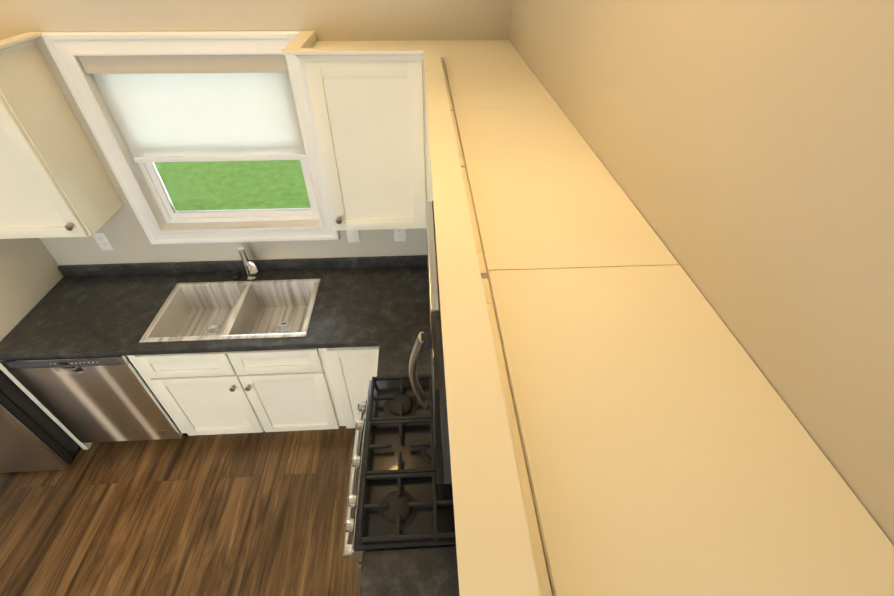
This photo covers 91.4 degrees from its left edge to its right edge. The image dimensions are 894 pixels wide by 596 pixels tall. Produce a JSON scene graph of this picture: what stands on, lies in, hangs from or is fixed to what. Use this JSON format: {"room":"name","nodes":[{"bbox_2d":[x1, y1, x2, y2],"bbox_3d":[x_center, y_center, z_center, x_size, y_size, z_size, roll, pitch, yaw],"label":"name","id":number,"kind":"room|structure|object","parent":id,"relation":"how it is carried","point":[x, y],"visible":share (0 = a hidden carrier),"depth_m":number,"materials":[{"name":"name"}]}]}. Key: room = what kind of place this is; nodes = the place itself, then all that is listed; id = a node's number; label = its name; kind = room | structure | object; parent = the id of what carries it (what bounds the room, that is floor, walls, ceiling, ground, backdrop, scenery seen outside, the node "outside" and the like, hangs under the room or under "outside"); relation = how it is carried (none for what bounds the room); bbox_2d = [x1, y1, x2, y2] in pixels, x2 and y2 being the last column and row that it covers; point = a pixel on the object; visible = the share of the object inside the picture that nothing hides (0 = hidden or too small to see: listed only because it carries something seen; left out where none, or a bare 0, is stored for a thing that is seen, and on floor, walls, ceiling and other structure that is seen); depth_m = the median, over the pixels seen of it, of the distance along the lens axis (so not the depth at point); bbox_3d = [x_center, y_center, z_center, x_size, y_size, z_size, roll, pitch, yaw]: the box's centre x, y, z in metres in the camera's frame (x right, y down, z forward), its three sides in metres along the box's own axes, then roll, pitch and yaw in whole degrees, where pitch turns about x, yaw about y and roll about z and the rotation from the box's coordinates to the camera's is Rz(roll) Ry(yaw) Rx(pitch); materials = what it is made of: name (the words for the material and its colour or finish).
{"room":"kitchen","nodes":[
{"label":"kitchen","id":0,"kind":"room"},
{"bbox_2d":[0,426,362,595],"bbox_3d":[-1.957,2.323,1.280,5.020,0.120,5.565,-2,41,-3],"label":"floor","id":1,"kind":"structure","parent":0,"point":[253,514],"depth_m":2.43,"materials":[{"name":"brown wood"}]},
{"bbox_2d":[0,370,80,472],"bbox_3d":[-2.764,0.165,2.272,0.912,1.812,0.836,-2,41,-3],"label":"refrigerator","id":2,"kind":"object","parent":1,"relation":"on","point":[34,436],"visible":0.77,"depth_m":2.46,"materials":[{"name":"silver metal"}]},
{"bbox_2d":[0,238,91,448],"bbox_3d":[-2.795,-0.025,2.244,1.056,2.134,0.650,-2,41,-3],"label":"tall cabinet","id":3,"kind":"object","parent":1,"relation":"on","point":[31,276],"visible":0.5,"depth_m":2.34,"materials":[{"name":"white wood"}]},
{"bbox_2d":[0,356,188,442],"bbox_3d":[-1.966,0.425,2.701,0.601,0.866,0.613,-2,41,-3],"label":"dishwasher","id":4,"kind":"object","parent":1,"relation":"on","point":[97,399],"visible":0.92,"depth_m":2.40,"materials":[{"name":"silver metal"}]},
{"bbox_2d":[127,348,342,435],"bbox_3d":[-1.167,0.388,2.743,0.992,0.876,0.628,-2,41,-3],"label":"base cabinet","id":5,"kind":"object","parent":1,"relation":"on","point":[213,393],"depth_m":2.45,"materials":[{"name":"white wood"}]},
{"bbox_2d":[0,255,429,359],"bbox_3d":[-0.992,0.021,2.418,2.554,0.107,0.653,-2,41,-3],"label":"countertop","id":6,"kind":"structure","parent":5,"relation":"on","point":[103,310],"depth_m":2.42,"materials":[{"name":"black stone"}]},
{"bbox_2d":[139,279,320,342],"bbox_3d":[-1.152,0.124,2.455,0.830,0.188,0.472,-2,41,-3],"label":"double-bowl sink","id":7,"kind":"object","parent":6,"relation":"in","point":[195,311],"visible":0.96,"depth_m":2.56,"materials":[{"name":"silver metal"}]},
{"bbox_2d":[231,247,257,279],"bbox_3d":[-1.154,-0.150,2.467,0.256,0.220,0.238,-2,41,-3],"label":"faucet","id":8,"kind":"object","parent":6,"relation":"on","point":[251,268],"visible":1,"depth_m":2.49,"materials":[{"name":"silver metal"}]},
{"bbox_2d":[323,346,378,427],"bbox_3d":[-0.518,0.367,2.773,0.307,0.876,0.628,-2,41,-3],"label":"base cabinet","id":9,"kind":"object","parent":1,"relation":"on","point":[352,369],"depth_m":2.42,"materials":[{"name":"white wood"}]},
{"bbox_2d":[372,327,430,376],"bbox_3d":[-0.015,0.284,2.126,0.646,0.107,0.241,-2,41,-3],"label":"countertop","id":10,"kind":"structure","parent":9,"relation":"on","point":[396,344],"depth_m":2.17,"materials":[{"name":"black stone"}]},
{"bbox_2d":[342,374,455,570],"bbox_3d":[-0.041,0.845,1.970,0.742,1.221,0.720,-2,41,-3],"label":"gas range","id":11,"kind":"object","parent":1,"relation":"on","point":[400,499],"visible":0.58,"depth_m":1.65,"materials":[{"name":"black metal"}]},
{"bbox_2d":[0,0,511,264],"bbox_3d":[-2.100,-0.654,2.274,5.020,3.050,0.140,-2,41,-3],"label":"wall","id":12,"kind":"structure","parent":0,"point":[121,228],"depth_m":1.86,"materials":[{"name":"beige paint"}]},
{"bbox_2d":[0,45,122,238],"bbox_3d":[-1.999,-0.662,1.943,0.544,0.769,0.354,-2,41,-3],"label":"upper cabinet","id":13,"kind":"object","parent":12,"relation":"attached to","point":[55,182],"visible":1,"depth_m":1.94,"materials":[{"name":"white wood"}]},
{"bbox_2d":[0,32,41,56],"bbox_3d":[-2.515,-0.839,1.534,1.718,0.046,0.678,-2,41,-3],"label":"crown molding","id":14,"kind":"structure","parent":13,"relation":"attached to","point":[13,44],"depth_m":1.73,"materials":[{"name":"white wood"}]},
{"bbox_2d":[93,233,113,249],"bbox_3d":[-1.955,-0.320,2.479,0.070,0.114,0.007,-2,41,-3],"label":"electrical outlet","id":15,"kind":"object","parent":12,"relation":"attached to","point":[102,241],"visible":0.92,"depth_m":2.48,"materials":[{"name":"white plastic"}]},
{"bbox_2d":[41,31,339,244],"bbox_3d":[-1.160,-0.761,2.221,1.066,1.052,0.141,-2,41,-3],"label":"window","id":16,"kind":"structure","parent":12,"relation":"in","point":[161,219],"depth_m":2.18,"materials":[{"name":"white paint"}]},
{"bbox_2d":[78,55,306,162],"bbox_3d":[-1.158,-0.891,2.086,0.886,0.499,0.056,-2,41,-3],"label":"window shade","id":17,"kind":"object","parent":16,"relation":"attached to","point":[184,108],"visible":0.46,"depth_m":2.08,"materials":[{"name":"fabric"}]},
{"bbox_2d":[346,230,359,242],"bbox_3d":[-0.547,-0.367,2.536,0.070,0.114,0.017,-2,41,-3],"label":"switch","id":18,"kind":"object","parent":12,"relation":"attached to","point":[353,236],"visible":0.62,"depth_m":2.55,"materials":[{"name":"white plastic"}]},
{"bbox_2d":[393,229,405,240],"bbox_3d":[-0.276,-0.380,2.553,0.070,0.114,0.007,-2,41,-3],"label":"electrical outlet","id":19,"kind":"object","parent":12,"relation":"attached to","point":[399,234],"visible":0.77,"depth_m":2.56,"materials":[{"name":"white plastic"}]},
{"bbox_2d":[304,40,520,230],"bbox_3d":[-0.139,-0.722,2.030,0.838,0.769,0.354,-2,41,-3],"label":"upper cabinet","id":20,"kind":"object","parent":12,"relation":"attached to","point":[371,120],"visible":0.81,"depth_m":1.86,"materials":[{"name":"white wood"}]},
{"bbox_2d":[281,31,539,595],"bbox_3d":[-0.250,-0.119,0.733,0.574,0.046,3.083,-2,41,-3],"label":"crown molding","id":21,"kind":"structure","parent":20,"relation":"attached to","point":[494,551],"depth_m":0.46,"materials":[{"name":"white wood"}]},
{"bbox_2d":[359,546,458,595],"bbox_3d":[0.074,1.322,0.940,0.646,0.107,1.461,-2,41,-3],"label":"countertop","id":22,"kind":"structure","parent":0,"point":[422,571],"depth_m":1.44,"materials":[{"name":"black stone"}]},
{"bbox_2d":[509,0,893,545],"bbox_3d":[0.489,1.051,0.350,0.140,3.050,5.285,-2,41,-3],"label":"wall","id":23,"kind":"structure","parent":0,"point":[743,150],"depth_m":0.50,"materials":[{"name":"beige paint"}]},
{"bbox_2d":[441,57,557,110],"bbox_3d":[0.142,-0.455,1.727,0.323,0.769,0.586,-2,41,-3],"label":"upper cabinet","id":24,"kind":"object","parent":23,"relation":"attached to","point":[488,81],"visible":0.27,"depth_m":1.42,"materials":[{"name":"white wood"}]},
{"bbox_2d":[451,106,678,278],"bbox_3d":[0.166,-0.189,1.061,0.354,0.292,0.764,-2,41,-3],"label":"upper cabinet","id":25,"kind":"object","parent":23,"relation":"attached to","point":[543,189],"visible":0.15,"depth_m":0.84,"materials":[{"name":"white wood"}]},
{"bbox_2d":[409,201,451,484],"bbox_3d":[0.114,0.082,1.294,0.450,0.417,0.760,-2,41,-3],"label":"microwave","id":26,"kind":"object","parent":25,"relation":"attached to","point":[435,399],"visible":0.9,"depth_m":1.07,"materials":[{"name":"black metal"}]},
{"bbox_2d":[482,265,893,595],"bbox_3d":[0.226,0.712,0.394,0.354,0.769,1.426,-2,41,-3],"label":"upper cabinet","id":27,"kind":"object","parent":23,"relation":"attached to","point":[663,443],"visible":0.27,"depth_m":0.44,"materials":[{"name":"white wood"}]},
{"label":"outside","id":28,"kind":"structure","parent":0,"visible":0},
{"bbox_2d":[154,160,310,210],"bbox_3d":[-4.529,-38.083,48.181,120.000,0.100,116.615,-2,41,-3],"label":"ground","id":29,"kind":"structure","parent":28,"point":[282,166],"depth_m":6.53,"materials":[{"name":"green plant"}]}
]}

